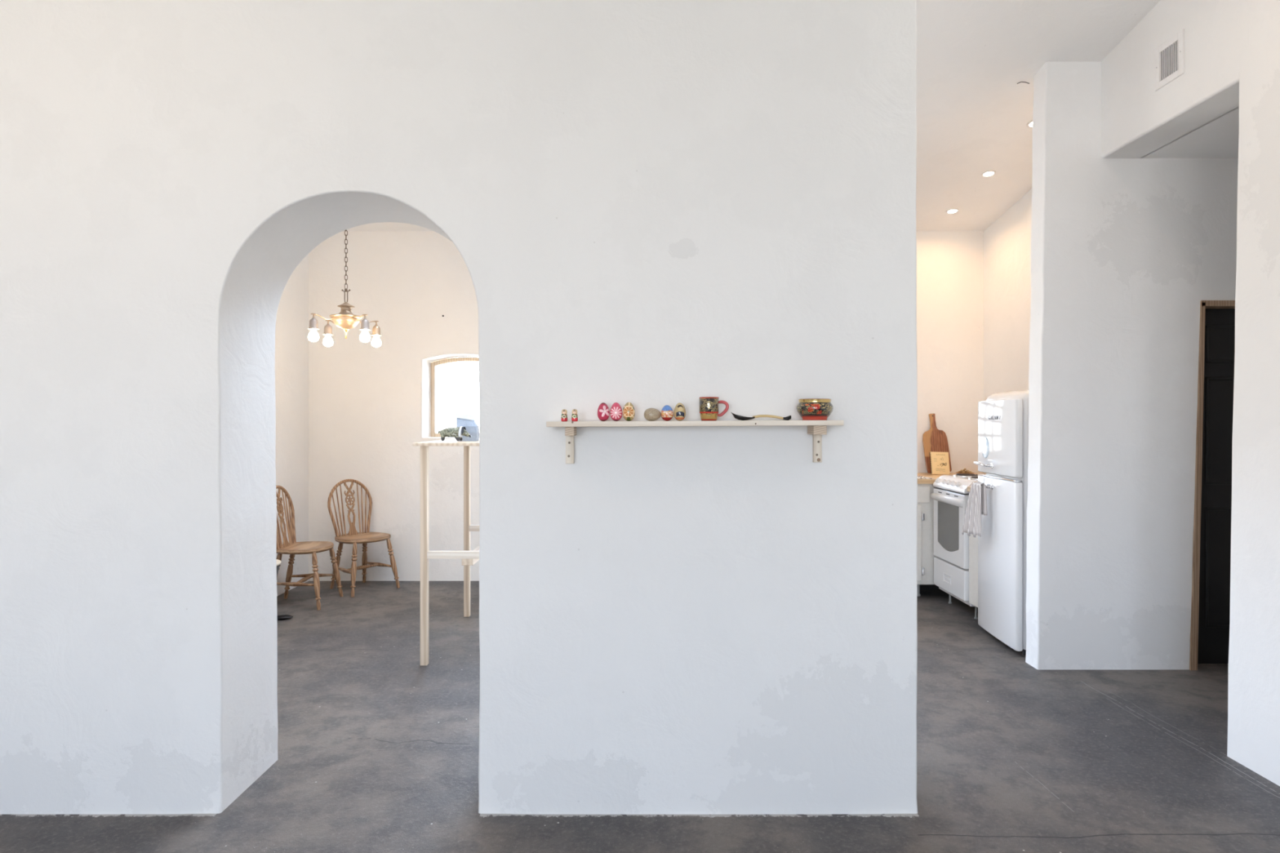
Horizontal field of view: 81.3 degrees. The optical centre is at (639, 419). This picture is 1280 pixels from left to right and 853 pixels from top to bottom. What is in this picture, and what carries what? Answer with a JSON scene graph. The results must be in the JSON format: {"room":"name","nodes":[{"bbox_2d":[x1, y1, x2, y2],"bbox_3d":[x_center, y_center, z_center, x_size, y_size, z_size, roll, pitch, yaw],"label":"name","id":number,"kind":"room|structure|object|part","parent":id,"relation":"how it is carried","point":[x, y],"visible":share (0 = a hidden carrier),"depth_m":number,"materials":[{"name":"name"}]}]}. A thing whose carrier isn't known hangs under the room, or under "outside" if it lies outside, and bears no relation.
{"room":"traditional dwelling","nodes":[
{"label":"traditional dwelling","id":0,"kind":"room"},
{"bbox_2d":[275,253,308,595],"bbox_3d":[-3.070,-1.065,0.770,0.300,5.009,11.640,0,0,0],"label":"wall","id":1,"kind":"structure","parent":0,"point":[291,331],"depth_m":6.31,"materials":[{"name":"white paint"}]},
{"bbox_2d":[0,0,917,814],"bbox_3d":[-0.981,-0.416,2.902,3.978,3.713,0.437,0,0,0],"label":"wall partition","id":2,"kind":"structure","parent":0,"point":[646,204],"depth_m":2.70,"materials":[{"name":"paint"}]},
{"bbox_2d":[546,420,844,463],"bbox_3d":[0.189,0.080,2.627,1.022,0.157,0.136,0,0,0],"label":"wall shelf","id":3,"kind":"object","parent":2,"relation":"attached to","point":[816,428],"visible":1,"depth_m":2.56,"materials":[{"name":"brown wood"}]},
{"bbox_2d":[560,408,567,421],"bbox_3d":[-0.265,-0.015,2.610,0.022,0.043,0.022,0,0,0],"label":"doll","id":4,"kind":"object","parent":3,"relation":"on","point":[564,415],"visible":0.92,"depth_m":2.60,"materials":[{"name":"paint"}]},
{"bbox_3d":[-0.243,0.040,2.625,0.031,0.031,0.100,0,0,0],"label":"bracket arm","id":5,"kind":"part","parent":3,"relation":"part of","materials":[{"name":"brown wood"}]},
{"bbox_2d":[571,408,577,421],"bbox_3d":[-0.228,-0.016,2.605,0.022,0.043,0.022,0,0,0],"label":"doll","id":6,"kind":"object","parent":3,"relation":"on","point":[574,416],"visible":0.92,"depth_m":2.60,"materials":[{"name":"paint"}]},
{"bbox_2d":[597,402,609,421],"bbox_3d":[-0.129,-0.028,2.632,0.044,0.066,0.044,0,0,0],"label":"egg","id":7,"kind":"object","parent":3,"relation":"on","point":[603,412],"visible":0.93,"depth_m":2.62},
{"bbox_2d":[609,402,622,421],"bbox_3d":[-0.084,-0.028,2.632,0.044,0.067,0.044,0,0,0],"label":"egg","id":8,"kind":"object","parent":3,"relation":"on","point":[615,411],"visible":0.94,"depth_m":2.62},
{"bbox_2d":[622,402,635,421],"bbox_3d":[-0.040,-0.029,2.632,0.044,0.068,0.044,0,0,0],"label":"egg","id":9,"kind":"object","parent":3,"relation":"on","point":[628,411],"visible":0.98,"depth_m":2.62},
{"bbox_2d":[644,408,661,421],"bbox_3d":[0.044,-0.018,2.632,0.060,0.047,0.047,0,0,0],"label":"egg","id":10,"kind":"object","parent":3,"relation":"on","point":[650,414],"visible":1,"depth_m":2.62,"materials":[{"name":"beige stone"}]},
{"bbox_2d":[661,404,673,421],"bbox_3d":[0.096,-0.024,2.632,0.045,0.056,0.045,0,0,0],"label":"egg","id":11,"kind":"object","parent":3,"relation":"on","point":[667,413],"visible":1,"depth_m":2.62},
{"bbox_2d":[673,402,685,421],"bbox_3d":[0.141,-0.028,2.632,0.043,0.064,0.043,0,0,0],"label":"egg","id":12,"kind":"object","parent":3,"relation":"on","point":[679,412],"visible":1,"depth_m":2.62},
{"bbox_2d":[698,396,728,420],"bbox_3d":[0.261,-0.038,2.632,0.106,0.083,0.070,0,0,0],"label":"mug","id":13,"kind":"object","parent":3,"relation":"on","point":[708,406],"visible":1,"depth_m":2.61,"materials":[{"name":"ceramic"}]},
{"bbox_3d":[0.294,-0.040,2.632,0.041,0.057,0.011,0,0,0],"label":"handle","id":14,"kind":"part","parent":13,"relation":"part of","materials":[{"name":"red ceramic"}]},
{"bbox_2d":[731,413,791,420],"bbox_3d":[0.428,-0.013,2.632,0.212,0.032,0.039,0,0,0],"label":"spoon","id":15,"kind":"object","parent":3,"relation":"on","point":[736,416],"visible":1,"depth_m":2.63,"materials":[{"name":"black paint"}]},
{"bbox_3d":[0.453,-0.009,2.632,0.112,0.018,0.009,0,0,0],"label":"handle","id":16,"kind":"part","parent":15,"relation":"part of","materials":[{"name":"beige wood"}]},
{"bbox_2d":[795,398,833,420],"bbox_3d":[0.617,-0.036,2.632,0.128,0.074,0.128,0,0,0],"label":"bowl","id":17,"kind":"object","parent":3,"relation":"on","point":[811,409],"visible":1,"depth_m":2.58,"materials":[{"name":"paint"}]},
{"bbox_3d":[0.623,0.036,2.625,0.045,0.031,0.100,0,0,0],"label":"bracket arm","id":18,"kind":"part","parent":3,"relation":"part of","materials":[{"name":"brown wood"}]},
{"bbox_2d":[0,581,1279,852],"bbox_3d":[0.765,1.480,0.910,8.070,0.120,12.020,0,0,0],"label":"floor","id":19,"kind":"structure","parent":0,"point":[378,748],"depth_m":3.02,"materials":[{"name":"concrete"}]},
{"bbox_2d":[275,559,293,619],"bbox_3d":[-2.700,1.222,5.296,0.446,0.405,0.476,0,0,0],"label":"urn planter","id":20,"kind":"object","parent":19,"relation":"on","point":[278,562],"visible":0.09,"depth_m":5.30,"materials":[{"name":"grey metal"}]},
{"bbox_2d":[275,485,342,610],"bbox_3d":[-2.606,0.965,5.775,0.446,0.915,0.448,0,0,0],"label":"chair","id":21,"kind":"object","parent":19,"relation":"on","point":[291,548],"visible":0.86,"depth_m":5.80,"materials":[{"name":"brown wood"}]},
{"bbox_3d":[-2.773,1.207,5.647,0.123,0.431,0.044,0,0,-28],"label":"leg","id":22,"kind":"part","parent":21,"relation":"part of","materials":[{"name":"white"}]},
{"bbox_3d":[-2.773,1.207,5.903,0.123,0.431,0.044,0,0,28],"label":"leg","id":23,"kind":"part","parent":21,"relation":"part of","materials":[{"name":"brown wood"}]},
{"bbox_3d":[-2.601,0.991,5.775,0.418,0.033,0.424,0,0,0],"label":"seat","id":24,"kind":"part","parent":21,"relation":"part of","materials":[{"name":"brown wood"}]},
{"bbox_3d":[-2.428,1.207,5.594,0.114,0.430,0.044,0,0,44],"label":"leg","id":25,"kind":"part","parent":21,"relation":"part of","materials":[{"name":"brown wood"}]},
{"bbox_3d":[-2.428,1.207,5.956,0.114,0.430,0.044,0,0,-44],"label":"leg","id":26,"kind":"part","parent":21,"relation":"part of","materials":[{"name":"brown wood"}]},
{"bbox_2d":[327,479,399,597],"bbox_3d":[-2.336,0.965,6.263,0.446,0.915,0.448,0,0,38],"label":"chair","id":27,"kind":"object","parent":19,"relation":"on","point":[354,537],"visible":0.99,"depth_m":6.29,"materials":[{"name":"brown wood"}]},
{"bbox_3d":[-2.546,1.207,6.264,0.123,0.431,0.044,0,0,10],"label":"leg","id":28,"kind":"part","parent":27,"relation":"part of","materials":[{"name":"brown wood"}]},
{"bbox_3d":[-2.307,1.207,6.011,0.044,0.430,0.114,0,0,-8],"label":"leg","id":29,"kind":"part","parent":27,"relation":"part of","materials":[{"name":"brown wood"}]},
{"bbox_3d":[-2.332,0.991,6.260,0.418,0.033,0.424,0,0,38],"label":"seat","id":30,"kind":"part","parent":27,"relation":"part of","materials":[{"name":"brown wood"}]},
{"bbox_3d":[-2.389,1.207,6.467,0.044,0.431,0.123,0,0,-24],"label":"leg","id":31,"kind":"part","parent":27,"relation":"part of","materials":[{"name":"brown wood"}]},
{"bbox_3d":[-2.084,1.207,6.295,0.114,0.430,0.044,0,0,-6],"label":"leg","id":32,"kind":"part","parent":27,"relation":"part of","materials":[{"name":"brown wood"}]},
{"bbox_2d":[412,438,479,665],"bbox_3d":[-1.000,0.776,4.872,0.610,1.288,1.195,0,0,0],"label":"bar table","id":33,"kind":"object","parent":19,"relation":"on","point":[468,557],"visible":0.39,"depth_m":4.31,"materials":[{"name":"brown wood"}]},
{"bbox_3d":[-1.250,0.785,4.325,0.040,1.270,0.040,0,0,0],"label":"leg","id":34,"kind":"part","parent":33,"relation":"part of","materials":[{"name":"brown wood"}]},
{"bbox_3d":[-1.000,0.783,4.325,0.460,0.042,0.036,0,0,0],"label":"rail","id":35,"kind":"part","parent":33,"relation":"part of","materials":[{"name":"white paint"}]},
{"bbox_2d":[438,426,471,440],"bbox_3d":[-1.105,0.082,4.440,0.198,0.089,0.073,0,0,0],"label":"pig figurine","id":36,"kind":"object","parent":33,"relation":"on","point":[457,433],"visible":1,"depth_m":4.42,"materials":[{"name":"ceramic"}]},
{"bbox_3d":[-1.250,0.785,5.392,0.040,1.270,0.040,0,0,0],"label":"leg","id":37,"kind":"part","parent":33,"relation":"part of","materials":[{"name":"brown wood"}]},
{"bbox_2d":[455,413,479,441],"bbox_3d":[-1.071,0.045,4.620,0.138,0.174,0.072,0,0,0],"label":"paper bag","id":38,"kind":"object","parent":33,"relation":"on","point":[468,421],"visible":0.82,"depth_m":4.60,"materials":[{"name":"white paper"}]},
{"bbox_3d":[-1.000,0.783,5.392,0.460,0.042,0.036,0,0,0],"label":"rail","id":39,"kind":"part","parent":33,"relation":"part of","materials":[{"name":"brown wood"}]},
{"bbox_2d":[916,484,936,595],"bbox_3d":[2.340,0.963,6.205,1.180,0.915,0.689,0,0,0],"label":"base cabinet","id":40,"kind":"object","parent":19,"relation":"on","point":[925,513],"visible":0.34,"depth_m":5.88,"materials":[{"name":"white wood"}]},
{"bbox_3d":[2.245,1.359,6.020,0.040,0.121,0.039,0,0,0],"label":"leg","id":41,"kind":"part","parent":40,"relation":"part of","materials":[{"name":"white plastic"}]},
{"bbox_3d":[2.008,0.973,5.871,0.416,0.595,0.018,0,0,0],"label":"cabinet door","id":42,"kind":"part","parent":40,"relation":"part of","materials":[{"name":"white wood"}]},
{"bbox_3d":[2.040,0.588,5.871,0.480,0.135,0.018,0,0,0],"label":"cabinet drawer","id":43,"kind":"part","parent":40,"relation":"part of","materials":[{"name":"white wood"}]},
{"bbox_2d":[917,472,986,484],"bbox_3d":[2.095,0.486,6.207,1.850,0.038,0.718,0,0,0],"label":"countertop","id":44,"kind":"structure","parent":40,"relation":"on","point":[921,481],"depth_m":6.16,"materials":[{"name":"brown wood"}]},
{"bbox_2d":[917,475,934,479],"bbox_3d":[2.150,0.455,6.021,0.350,0.022,0.333,0,0,0],"label":"cloth","id":45,"kind":"object","parent":44,"relation":"on","point":[918,477],"visible":0.34,"depth_m":5.88,"materials":[{"name":"white fabric"}]},
{"bbox_2d":[922,413,951,473],"bbox_3d":[2.582,0.204,6.495,0.231,0.518,0.098,0,0,0],"label":"cutting board","id":46,"kind":"object","parent":44,"relation":"on","point":[935,440],"visible":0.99,"depth_m":6.49,"materials":[{"name":"brown wood"}]},
{"bbox_2d":[928,451,950,475],"bbox_3d":[2.554,0.370,6.360,0.169,0.194,0.057,0,0,0],"label":"sketchbook","id":47,"kind":"object","parent":44,"relation":"on","point":[940,462],"visible":1,"depth_m":6.36,"materials":[{"name":"beige paper"}]},
{"bbox_2d":[930,473,978,618],"bbox_3d":[2.596,0.910,5.548,0.668,1.020,0.571,0,0,0],"label":"stove","id":48,"kind":"object","parent":19,"relation":"on","point":[950,495],"visible":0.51,"depth_m":5.49,"materials":[{"name":"white metal"}]},
{"bbox_3d":[2.276,0.596,5.548,0.028,0.058,0.535,0,0,0],"label":"oven handle","id":49,"kind":"part","parent":48,"relation":"part of","materials":[{"name":"white metal"}]},
{"bbox_3d":[2.312,0.795,5.548,0.044,0.526,0.553,0,0,0],"label":"oven door","id":50,"kind":"part","parent":48,"relation":"part of","materials":[{"name":"white metal"}]},
{"bbox_3d":[2.313,1.177,5.548,0.042,0.215,0.553,0,0,0],"label":"drawer","id":51,"kind":"part","parent":48,"relation":"part of","materials":[{"name":"white metal"}]},
{"bbox_3d":[2.310,0.469,5.494,0.040,0.044,0.038,0,0,-41],"label":"knob","id":52,"kind":"part","parent":48,"relation":"part of","materials":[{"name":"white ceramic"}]},
{"bbox_3d":[2.354,0.478,5.548,0.132,0.092,0.565,0,0,0],"label":"control panel","id":53,"kind":"part","parent":48,"relation":"part of","materials":[{"name":"white metal"}]},
{"bbox_3d":[2.310,0.469,5.406,0.040,0.044,0.038,0,0,41],"label":"knob","id":54,"kind":"part","parent":48,"relation":"part of","materials":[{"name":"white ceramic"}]},
{"bbox_2d":[944,475,977,481],"bbox_3d":[2.647,0.445,5.548,0.565,0.030,0.571,0,0,0],"label":"cooktop","id":55,"kind":"object","parent":48,"relation":"in","point":[957,477],"depth_m":5.55,"materials":[{"name":"white metal"}]},
{"bbox_2d":[952,473,978,476],"bbox_3d":[2.490,0.423,5.690,0.188,0.016,0.188,0,0,0],"label":"burner","id":56,"kind":"object","parent":48,"relation":"on","point":[957,474],"depth_m":5.65,"materials":[{"name":"black metal"}]},
{"bbox_2d":[968,475,977,479],"bbox_3d":[2.470,0.423,5.420,0.156,0.016,0.156,0,0,0],"label":"burner","id":57,"kind":"object","parent":48,"relation":"on","point":[975,477],"depth_m":5.39,"materials":[{"name":"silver metal"}]},
{"bbox_3d":[2.400,1.369,5.325,0.026,0.101,0.026,0,0,0],"label":"leg","id":58,"kind":"part","parent":48,"relation":"part of","materials":[{"name":"silver metal"}]},
{"bbox_2d":[968,493,977,607],"bbox_3d":[2.624,0.963,5.168,0.612,0.915,0.185,0,0,0],"label":"base cabinet","id":59,"kind":"object","parent":19,"relation":"on","point":[973,542],"visible":0.19,"depth_m":5.18,"materials":[{"name":"white wood"}]},
{"bbox_2d":[966,485,971,492],"bbox_3d":[2.627,0.486,5.167,0.645,0.038,0.189,0,0,0],"label":"countertop","id":60,"kind":"structure","parent":59,"relation":"on","point":[968,487],"depth_m":5.23,"materials":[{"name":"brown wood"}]},
{"bbox_2d":[973,389,1028,655],"bbox_3d":[2.541,0.615,4.728,0.682,1.611,0.591,0,0,3],"label":"refrigerator","id":61,"kind":"object","parent":19,"relation":"on","point":[1003,416],"visible":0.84,"depth_m":4.62,"materials":[{"name":"white metal"}]},
{"bbox_2d":[961,481,986,537],"bbox_3d":[2.178,0.585,4.854,0.078,0.361,0.206,0,0,-5],"label":"dish towel","id":62,"kind":"object","parent":61,"relation":"hanging from","point":[976,506],"visible":1,"depth_m":4.81,"materials":[{"name":"fabric"}]},
{"bbox_3d":[2.228,0.430,4.865,0.049,0.040,0.213,0,0,-10],"label":"door handle","id":63,"kind":"part","parent":61,"relation":"part of","materials":[{"name":"silver metal"}]},
{"bbox_3d":[2.228,0.293,4.865,0.049,0.040,0.213,0,0,-10],"label":"door handle","id":64,"kind":"part","parent":61,"relation":"part of","materials":[{"name":"silver metal"}]},
{"bbox_2d":[981,436,989,457],"bbox_3d":[2.262,0.182,4.890,0.007,0.141,0.126,0,0,5],"label":"magnet","id":65,"kind":"object","parent":61,"relation":"attached to","point":[984,446],"visible":1,"depth_m":4.88},
{"bbox_3d":[2.280,0.878,4.744,0.052,1.013,0.591,0,0,3],"label":"fridge door","id":66,"kind":"part","parent":61,"relation":"part of","materials":[{"name":"white metal"}]},
{"bbox_3d":[2.280,0.110,4.744,0.052,0.476,0.591,0,0,3],"label":"freezer door","id":67,"kind":"part","parent":61,"relation":"part of","materials":[{"name":"white metal"}]},
{"bbox_2d":[1025,62,1238,670],"bbox_3d":[3.504,-0.316,4.305,2.492,3.512,0.140,0,0,0],"label":"wall pier","id":68,"kind":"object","parent":19,"relation":"on","point":[1125,253],"visible":0.85,"depth_m":4.24,"materials":[{"name":"paint"}]},
{"bbox_2d":[1189,300,1235,670],"bbox_3d":[3.561,0.371,4.305,0.879,2.097,0.160,0,0,0],"label":"door","id":69,"kind":"structure","parent":68,"relation":"attached to","point":[1211,539],"depth_m":4.33,"materials":[{"name":"black paint"}]},
{"bbox_3d":[3.575,0.330,4.332,0.576,1.756,0.008,0,0,0],"label":"moulding","id":70,"kind":"part","parent":69,"relation":"part of","materials":[{"name":"black paint"}]},
{"bbox_2d":[308,231,983,581],"bbox_3d":[0.040,-0.135,6.735,6.520,3.151,0.330,0,0,0],"label":"wall","id":71,"kind":"structure","parent":0,"point":[368,404],"depth_m":6.57,"materials":[{"name":"paint"}]},
{"bbox_2d":[431,356,479,436],"bbox_3d":[-1.575,-0.208,6.860,0.680,0.733,0.050,0,0,0],"label":"window","id":72,"kind":"structure","parent":71,"relation":"in","point":[433,365],"depth_m":6.83,"materials":[{"name":"white wood"}]},
{"bbox_2d":[731,413,755,420],"bbox_3d":[0.363,-0.013,2.632,0.082,0.032,0.039,0,0,0],"label":"bowl","id":73,"kind":"object","parent":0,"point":[739,417],"depth_m":2.62,"materials":[{"name":"black paint"}]},
{"bbox_2d":[343,0,1160,231],"bbox_3d":[0.765,-2.666,0.910,8.070,2.123,12.020,0,0,0],"label":"ceiling","id":74,"kind":"structure","parent":0,"point":[973,113],"depth_m":4.46,"materials":[{"name":"paint"}]},
{"bbox_2d":[307,229,381,346],"bbox_3d":[-2.050,-1.204,5.200,0.405,1.360,0.406,0,0,-7],"label":"chandelier","id":75,"kind":"object","parent":74,"relation":"hanging from","point":[345,320],"visible":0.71,"depth_m":5.16,"materials":[{"name":"gold metal"}]},
{"bbox_2d":[307,317,319,329],"bbox_3d":[-2.195,-0.648,5.014,0.072,0.079,0.071,0,0,0],"label":"socket","id":76,"kind":"object","parent":75,"relation":"attached to","point":[313,322],"depth_m":4.99,"materials":[{"name":"grey metal"}]},
{"bbox_3d":[-2.195,-0.571,5.014,0.069,0.094,0.069,0,0,0],"label":"bulb","id":77,"kind":"part","parent":75,"relation":"part of","materials":[{"name":"white glass"}]},
{"bbox_3d":[-2.153,-0.698,5.067,0.037,0.036,0.173,0,0,39],"label":"arm","id":78,"kind":"part","parent":75,"relation":"part of","materials":[{"name":"gold metal"}]},
{"bbox_2d":[323,324,333,335],"bbox_3d":[-2.236,-0.648,5.345,0.072,0.079,0.071,0,0,0],"label":"socket","id":79,"kind":"object","parent":75,"relation":"attached to","point":[327,328],"depth_m":5.32,"materials":[{"name":"gold metal"}]},
{"bbox_3d":[-2.236,-0.571,5.345,0.069,0.094,0.069,0,0,0],"label":"bulb","id":80,"kind":"part","parent":75,"relation":"part of","materials":[{"name":"white glass"}]},
{"bbox_3d":[-2.050,-1.396,5.200,0.017,0.974,0.017,0,0,16],"label":"chain","id":81,"kind":"part","parent":75,"relation":"part of","materials":[{"name":"brown metal"}]},
{"bbox_3d":[-1.920,-0.698,5.091,0.172,0.036,0.038,0,0,33],"label":"arm","id":82,"kind":"part","parent":75,"relation":"part of","materials":[{"name":"gold metal"}]},
{"bbox_2d":[360,318,370,330],"bbox_3d":[-1.864,-0.648,5.055,0.072,0.079,0.071,0,0,0],"label":"socket","id":83,"kind":"object","parent":75,"relation":"attached to","point":[365,322],"depth_m":5.03,"materials":[{"name":"grey metal"}]},
{"bbox_3d":[-1.864,-0.571,5.055,0.069,0.094,0.069,0,0,0],"label":"bulb","id":84,"kind":"part","parent":75,"relation":"part of","materials":[{"name":"white glass"}]},
{"bbox_3d":[-1.947,-0.698,5.333,0.037,0.036,0.173,0,0,39],"label":"arm","id":85,"kind":"part","parent":75,"relation":"part of","materials":[{"name":"gold metal"}]},
{"bbox_2d":[371,324,381,336],"bbox_3d":[-1.905,-0.648,5.386,0.072,0.079,0.071,0,0,0],"label":"socket","id":86,"kind":"object","parent":75,"relation":"attached to","point":[375,330],"depth_m":5.37,"materials":[{"name":"gold metal"}]},
{"bbox_3d":[-1.905,-0.571,5.386,0.069,0.094,0.069,0,0,0],"label":"bulb","id":87,"kind":"part","parent":75,"relation":"part of","materials":[{"name":"white glass"}]},
{"bbox_2d":[946,208,959,213],"bbox_3d":[2.580,-1.723,6.160,0.100,0.021,0.099,0,0,0],"label":"recessed light","id":88,"kind":"object","parent":74,"relation":"in","point":[953,211],"visible":1,"depth_m":6.15,"materials":[{"name":"white metal"}]},
{"bbox_2d":[981,170,995,177],"bbox_3d":[2.585,-1.824,5.529,0.100,0.021,0.099,0,0,0],"label":"recessed light","id":89,"kind":"object","parent":74,"relation":"in","point":[988,173],"visible":1,"depth_m":5.53,"materials":[{"name":"white metal"}]},
{"bbox_2d":[1026,120,1032,128],"bbox_3d":[2.575,-1.931,4.859,0.100,0.021,0.099,0,0,0],"label":"recessed light","id":90,"kind":"object","parent":74,"relation":"in","point":[1029,124],"visible":0.32,"depth_m":4.87,"materials":[{"name":"white metal"}]},
{"bbox_2d":[983,188,1031,473],"bbox_3d":[3.115,-0.370,5.515,0.170,3.620,2.310,0,0,0],"label":"wall","id":91,"kind":"structure","parent":0,"point":[1007,240],"depth_m":6.13,"materials":[{"name":"white paint"}]},
{"bbox_2d":[1101,0,1248,158],"bbox_3d":[2.740,-1.866,3.728,0.240,0.763,1.055,0,0,0],"label":"wall header","id":92,"kind":"structure","parent":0,"point":[1138,120],"depth_m":3.72,"materials":[{"name":"paint"}]},
{"bbox_2d":[1154,28,1184,91],"bbox_3d":[2.616,-1.775,3.687,0.014,0.214,0.199,0,0,0],"label":"air vent","id":93,"kind":"object","parent":92,"relation":"in","point":[1169,56],"visible":1,"depth_m":3.68,"materials":[{"name":"white metal"}]},
{"bbox_2d":[1140,106,1239,158],"bbox_3d":[3.795,-1.535,3.678,1.910,0.100,1.155,0,0,0],"label":"ceiling","id":94,"kind":"structure","parent":0,"point":[1218,138],"depth_m":4.00,"materials":[{"name":"paint"}]},
{"bbox_2d":[1226,0,1279,786],"bbox_3d":[2.699,-1.066,-0.867,0.444,5.012,8.266,0,0,0],"label":"wall","id":95,"kind":"structure","parent":0,"point":[1254,647],"depth_m":3.08,"materials":[{"name":"paint"}]}
]}

